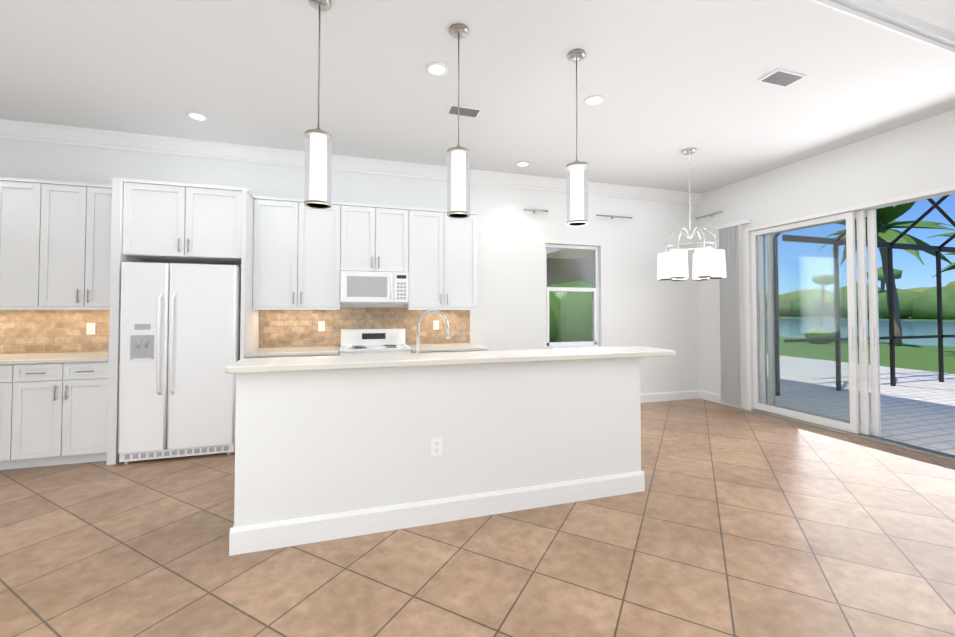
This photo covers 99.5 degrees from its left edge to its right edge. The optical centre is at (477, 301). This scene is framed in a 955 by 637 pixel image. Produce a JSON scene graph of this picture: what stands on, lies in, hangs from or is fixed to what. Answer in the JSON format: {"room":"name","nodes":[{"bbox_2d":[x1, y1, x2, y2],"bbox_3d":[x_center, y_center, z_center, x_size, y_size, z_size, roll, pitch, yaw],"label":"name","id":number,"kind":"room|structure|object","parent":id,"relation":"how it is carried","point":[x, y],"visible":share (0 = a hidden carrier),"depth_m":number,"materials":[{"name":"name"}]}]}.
{"room":"kitchen","nodes":[
{"label":"kitchen","id":0,"kind":"room"},
{"bbox_2d":[244,345,339,356],"bbox_3d":[-1.963,0.543,4.400,0.869,0.040,0.644,0,-1,-17],"label":"countertop","id":1,"kind":"structure","parent":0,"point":[289,350],"depth_m":4.19,"materials":[{"name":"beige stone"}]},
{"bbox_2d":[0,138,698,393],"bbox_3d":[-1.680,-0.345,4.940,11.160,3.680,0.180,0,-1,-17],"label":"wall","id":2,"kind":"structure","parent":0,"point":[640,304],"depth_m":5.55,"materials":[{"name":"paint"}]},
{"bbox_2d":[0,177,51,308],"bbox_3d":[-4.447,-0.540,3.819,0.812,1.180,0.352,0,-1,-17],"label":"upper cabinet","id":3,"kind":"object","parent":2,"relation":"attached to","point":[23,202],"depth_m":3.73,"materials":[{"name":"white wood"}]},
{"bbox_2d":[48,181,147,308],"bbox_3d":[-3.818,-0.536,4.011,0.745,1.180,0.352,0,-1,-17],"label":"upper cabinet","id":4,"kind":"object","parent":2,"relation":"attached to","point":[67,249],"depth_m":3.83,"materials":[{"name":"white wood"}]},
{"bbox_2d":[120,178,251,264],"bbox_3d":[-2.886,-0.773,4.158,0.980,0.700,0.624,0,-1,-17],"label":"upper cabinet","id":5,"kind":"object","parent":2,"relation":"attached to","point":[161,221],"depth_m":3.87,"materials":[{"name":"white wood"}]},
{"bbox_2d":[252,193,347,308],"bbox_3d":[-1.976,-0.523,4.573,0.936,1.180,0.352,0,-1,-17],"label":"upper cabinet","id":6,"kind":"object","parent":2,"relation":"attached to","point":[300,251],"depth_m":4.39,"materials":[{"name":"white wood"}]},
{"bbox_2d":[0,119,702,204],"bbox_3d":[-1.637,-1.653,4.828,10.800,0.150,0.115,0,-1,-17],"label":"crown molding","id":7,"kind":"structure","parent":2,"relation":"attached to","point":[9,129],"depth_m":4.63,"materials":[{"name":"white wood"}]},
{"bbox_2d":[348,203,403,271],"bbox_3d":[-1.224,-0.723,4.807,0.760,0.770,0.352,0,-1,-17],"label":"upper cabinet","id":8,"kind":"object","parent":2,"relation":"attached to","point":[375,232],"depth_m":4.64,"materials":[{"name":"white wood"}]},
{"bbox_2d":[340,271,408,303],"bbox_3d":[-1.210,-0.154,4.749,0.754,0.365,0.446,0,-1,-17],"label":"over-the-range microwave","id":9,"kind":"object","parent":8,"relation":"attached to","point":[363,287],"visible":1,"depth_m":4.57,"materials":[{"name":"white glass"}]},
{"bbox_2d":[400,207,477,308],"bbox_3d":[-0.485,-0.513,5.028,0.905,1.180,0.352,0,-1,-17],"label":"upper cabinet","id":10,"kind":"object","parent":2,"relation":"attached to","point":[440,250],"depth_m":4.86,"materials":[{"name":"white wood"}]},
{"bbox_2d":[545,244,602,348],"bbox_3d":[1.367,-0.070,5.812,0.894,1.484,0.140,0,-1,-17],"label":"window","id":11,"kind":"structure","parent":2,"relation":"in","point":[594,343],"depth_m":5.86,"materials":[{"name":"clear glass"}]},
{"bbox_2d":[523,208,722,219],"bbox_3d":[2.134,-1.287,5.755,3.035,0.140,0.524,0,-1,-17],"label":"curtain rod","id":12,"kind":"object","parent":2,"relation":"attached to","point":[611,216],"visible":1,"depth_m":5.92,"materials":[{"name":"silver metal"}]},
{"bbox_2d":[640,390,743,408],"bbox_3d":[1.834,1.443,5.481,3.740,0.130,0.760,0,-1,-17],"label":"baseboard","id":13,"kind":"structure","parent":2,"relation":"attached to","point":[678,395],"depth_m":6.19,"materials":[{"name":"white wood"}]},
{"bbox_2d":[407,341,486,352],"bbox_3d":[-0.398,0.554,4.878,0.872,0.040,0.644,0,-1,-17],"label":"countertop","id":14,"kind":"structure","parent":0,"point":[453,346],"depth_m":4.64,"materials":[{"name":"beige stone"}]},
{"bbox_2d":[0,398,954,636],"bbox_3d":[-0.316,1.461,0.772,11.000,0.120,8.810,0,-1,-17],"label":"floor","id":15,"kind":"structure","parent":0,"point":[730,521],"depth_m":2.27,"materials":[{"name":"brown tile"}]},
{"bbox_2d":[0,365,23,469],"bbox_3d":[-4.407,1.006,3.654,0.812,0.920,0.624,0,-1,-17],"label":"base cabinet","id":16,"kind":"object","parent":15,"relation":"on","point":[11,376],"depth_m":3.46,"materials":[{"name":"white wood"}]},
{"bbox_2d":[20,357,119,467],"bbox_3d":[-3.778,1.011,3.846,0.745,0.920,0.624,0,-1,-17],"label":"base cabinet","id":17,"kind":"object","parent":15,"relation":"on","point":[69,413],"depth_m":3.59,"materials":[{"name":"white wood"}]},
{"bbox_2d":[0,349,119,364],"bbox_3d":[-4.451,0.526,3.641,2.152,0.040,0.644,0,-1,-17],"label":"countertop","id":18,"kind":"structure","parent":17,"relation":"on","point":[5,358],"depth_m":3.64,"materials":[{"name":"beige stone"}]},
{"bbox_2d":[118,262,240,463],"bbox_3d":[-2.856,0.565,4.037,0.917,1.820,0.755,0,-1,-17],"label":"refrigerator","id":19,"kind":"object","parent":15,"relation":"on","point":[179,338],"visible":0.96,"depth_m":3.74,"materials":[{"name":"white metal"}]},
{"bbox_2d":[339,328,410,354],"bbox_3d":[-1.169,0.907,4.590,0.754,1.160,0.668,0,-1,-17],"label":"range","id":20,"kind":"object","parent":15,"relation":"on","point":[369,341],"visible":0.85,"depth_m":4.78,"materials":[{"name":"white metal"}]},
{"bbox_2d":[229,347,644,555],"bbox_3d":[-0.185,0.939,3.112,2.806,1.030,0.864,0,-1,-17],"label":"kitchen island","id":21,"kind":"object","parent":15,"relation":"on","point":[327,448],"depth_m":2.63,"materials":[{"name":"paint"}]},
{"bbox_2d":[225,346,674,372],"bbox_3d":[0.014,0.399,2.901,3.120,0.040,0.435,0,-1,-17],"label":"island countertop","id":22,"kind":"structure","parent":21,"relation":"on","point":[501,357],"depth_m":2.70,"materials":[{"name":"white stone"}]},
{"bbox_2d":[416,309,452,352],"bbox_3d":[-0.333,0.248,2.937,0.282,0.376,0.111,0,-1,-17],"label":"faucet","id":23,"kind":"object","parent":22,"relation":"on","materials":[{"name":"silver metal"}]},
{"bbox_2d":[0,0,954,193],"bbox_3d":[-0.392,-2.050,0.760,10.800,0.460,8.680,0,-1,-17],"label":"ceiling","id":24,"kind":"structure","parent":0,"point":[669,81],"depth_m":3.20,"materials":[{"name":"paint"}]},
{"bbox_2d":[187,112,207,120],"bbox_3d":[-2.645,-1.744,3.819,0.168,0.011,0.168,1,-1,-26],"label":"recessed light","id":25,"kind":"object","parent":24,"relation":"in","point":[193,115],"depth_m":3.81,"materials":[{"name":"white plastic"}]},
{"bbox_2d":[304,0,331,208],"bbox_3d":[-0.936,-1.170,2.383,0.152,1.219,0.152,0,-1,-17],"label":"pendant light","id":26,"kind":"object","parent":24,"relation":"hanging from","point":[318,138],"visible":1,"depth_m":2.35,"materials":[{"name":"white glass"}]},
{"bbox_2d":[426,62,448,75],"bbox_3d":[-0.305,-1.761,3.070,0.168,0.011,0.168,1,-1,-26],"label":"recessed light","id":27,"kind":"object","parent":24,"relation":"in","point":[437,69],"depth_m":3.06,"materials":[{"name":"white plastic"}]},
{"bbox_2d":[447,24,469,217],"bbox_3d":[-0.123,-1.165,2.631,0.152,1.219,0.152,0,-1,-17],"label":"pendant light","id":28,"kind":"object","parent":24,"relation":"hanging from","point":[458,154],"visible":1,"depth_m":2.59,"materials":[{"name":"white glass"}]},
{"bbox_2d":[446,104,481,117],"bbox_3d":[-0.124,-1.745,3.711,0.300,0.015,0.160,0,-1,-17],"label":"ceiling vent","id":29,"kind":"object","parent":24,"relation":"in","point":[452,109],"depth_m":3.70,"materials":[{"name":"white metal"}]},
{"bbox_2d":[516,161,529,166],"bbox_3d":[0.572,-1.716,5.062,0.168,0.011,0.168,1,-1,-26],"label":"recessed light","id":30,"kind":"object","parent":24,"relation":"in","point":[520,164],"depth_m":5.06,"materials":[{"name":"white plastic"}]},
{"bbox_2d":[566,49,587,225],"bbox_3d":[0.709,-1.159,2.885,0.152,1.219,0.152,0,-1,-17],"label":"pendant light","id":31,"kind":"object","parent":24,"relation":"hanging from","point":[577,168],"visible":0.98,"depth_m":2.85,"materials":[{"name":"white glass"}]},
{"bbox_2d":[584,95,604,105],"bbox_3d":[1.020,-1.751,3.527,0.168,0.011,0.168,-1,-1,28],"label":"recessed light","id":32,"kind":"object","parent":24,"relation":"in","point":[594,100],"depth_m":3.52,"materials":[{"name":"white plastic"}]},
{"bbox_2d":[657,148,726,280],"bbox_3d":[2.427,-0.992,4.619,0.678,1.475,0.688,0,-1,-17],"label":"chandelier","id":33,"kind":"object","parent":24,"relation":"hanging from","point":[709,262],"visible":1,"depth_m":4.41,"materials":[{"name":"silver metal"}]},
{"bbox_2d":[758,69,805,86],"bbox_3d":[2.400,-1.756,3.185,0.300,0.015,0.160,0,-1,-17],"label":"ceiling vent","id":34,"kind":"object","parent":24,"relation":"in","point":[782,77],"depth_m":3.17,"materials":[{"name":"white metal"}]},
{"bbox_2d":[809,0,954,54],"bbox_3d":[-1.100,-1.989,1.221,9.701,0.360,0.582,0,-1,-17],"label":"crown molding","id":35,"kind":"structure","parent":24,"relation":"attached to","point":[933,19],"depth_m":2.66,"materials":[{"name":"white paint"}]},
{"bbox_2d":[697,109,954,409],"bbox_3d":[4.861,-0.404,2.316,0.180,3.680,8.660,0,-1,-17],"label":"wall","id":36,"kind":"structure","parent":0,"point":[916,157],"depth_m":4.74,"materials":[{"name":"paint"}]},
{"bbox_2d":[715,219,750,406],"bbox_3d":[3.662,0.174,5.775,0.082,2.600,0.520,0,-1,-17],"label":"blind stack","id":37,"kind":"object","parent":36,"relation":"attached to","point":[732,361],"visible":1,"depth_m":5.77,"materials":[{"name":"fabric"}]},
{"bbox_2d":[751,209,880,436],"bbox_3d":[4.056,0.238,4.973,0.154,2.445,1.340,0,-1,-17],"label":"door","id":38,"kind":"structure","parent":36,"relation":"in","point":[854,425],"depth_m":4.66,"materials":[{"name":"clear glass"}]},
{"bbox_2d":[745,185,954,462],"bbox_3d":[4.378,0.210,3.922,0.200,2.535,3.640,0,-1,-17],"label":"door frame","id":39,"kind":"structure","parent":36,"relation":"attached to","point":[932,193],"depth_m":4.71,"materials":[{"name":"white metal"}]},
{"label":"outside","id":40,"kind":"structure","parent":0,"visible":0},
{"bbox_2d":[546,248,593,258],"bbox_3d":[-0.566,-2.027,2.442,13.450,0.830,24.000,0,-1,-17],"label":"roof","id":41,"kind":"structure","parent":40,"point":[573,252],"depth_m":11.82,"materials":[{"name":"white"}]},
{"bbox_2d":[759,318,954,346],"bbox_3d":[44.655,2.454,34.972,60.000,0.240,360.000,0,-1,-17],"label":"lake","id":42,"kind":"structure","parent":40,"point":[914,328],"depth_m":32.81,"materials":[{"name":"blue liquid"}]},
{"bbox_2d":[759,316,954,373],"bbox_3d":[55.176,2.422,38.185,210.000,0.250,360.000,0,-1,-17],"label":"lawn","id":43,"kind":"structure","parent":40,"point":[918,357],"depth_m":13.75,"materials":[{"name":"green plant"}]},
{"bbox_2d":[547,255,593,285],"bbox_3d":[0.297,0.016,12.501,14.000,3.300,0.500,0,-1,-17],"label":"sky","id":44,"kind":"structure","parent":43,"relation":"on","point":[570,271],"depth_m":13.09,"materials":[{"name":"paint"}]},
{"bbox_2d":[547,280,834,343],"bbox_3d":[7.822,0.707,10.816,20.087,2.215,10.590,0,-1,-17],"label":"bushes","id":45,"kind":"object","parent":43,"relation":"on","point":[566,316],"depth_m":7.72,"materials":[{"name":"green plant"}]},
{"bbox_2d":[759,267,954,319],"bbox_3d":[82.753,-0.684,53.865,20.248,11.493,283.829,0,-1,-17],"label":"trees","id":46,"kind":"object","parent":43,"relation":"on","point":[918,303],"visible":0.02,"depth_m":69.49,"materials":[{"name":"green plant"}]},
{"bbox_2d":[818,201,954,345],"bbox_3d":[16.756,-1.143,16.861,4.660,6.018,4.799,0,-1,-17],"label":"palm tree","id":47,"kind":"object","parent":43,"relation":"on","point":[886,221],"visible":0.52,"depth_m":16.54,"materials":[{"name":"green plant"}]},
{"bbox_2d":[928,232,954,276],"bbox_3d":[16.139,-0.259,11.740,4.262,4.021,4.385,0,-1,-17],"label":"palm tree","id":48,"kind":"object","parent":43,"relation":"on","point":[952,266],"visible":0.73,"depth_m":13.08,"materials":[{"name":"green plant"}]},
{"bbox_2d":[760,354,954,454],"bbox_3d":[7.960,1.576,4.964,7.320,0.120,24.000,0,-1,-17],"label":"deck","id":49,"kind":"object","parent":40,"point":[917,407],"depth_m":6.37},
{"bbox_2d":[773,195,954,395],"bbox_3d":[9.480,-0.736,1.820,5.880,4.360,12.070,0,-1,-17],"label":"cage","id":50,"kind":"object","parent":49,"relation":"on","point":[893,244],"visible":0.48,"depth_m":7.48,"materials":[{"name":"brown metal"}]}
]}

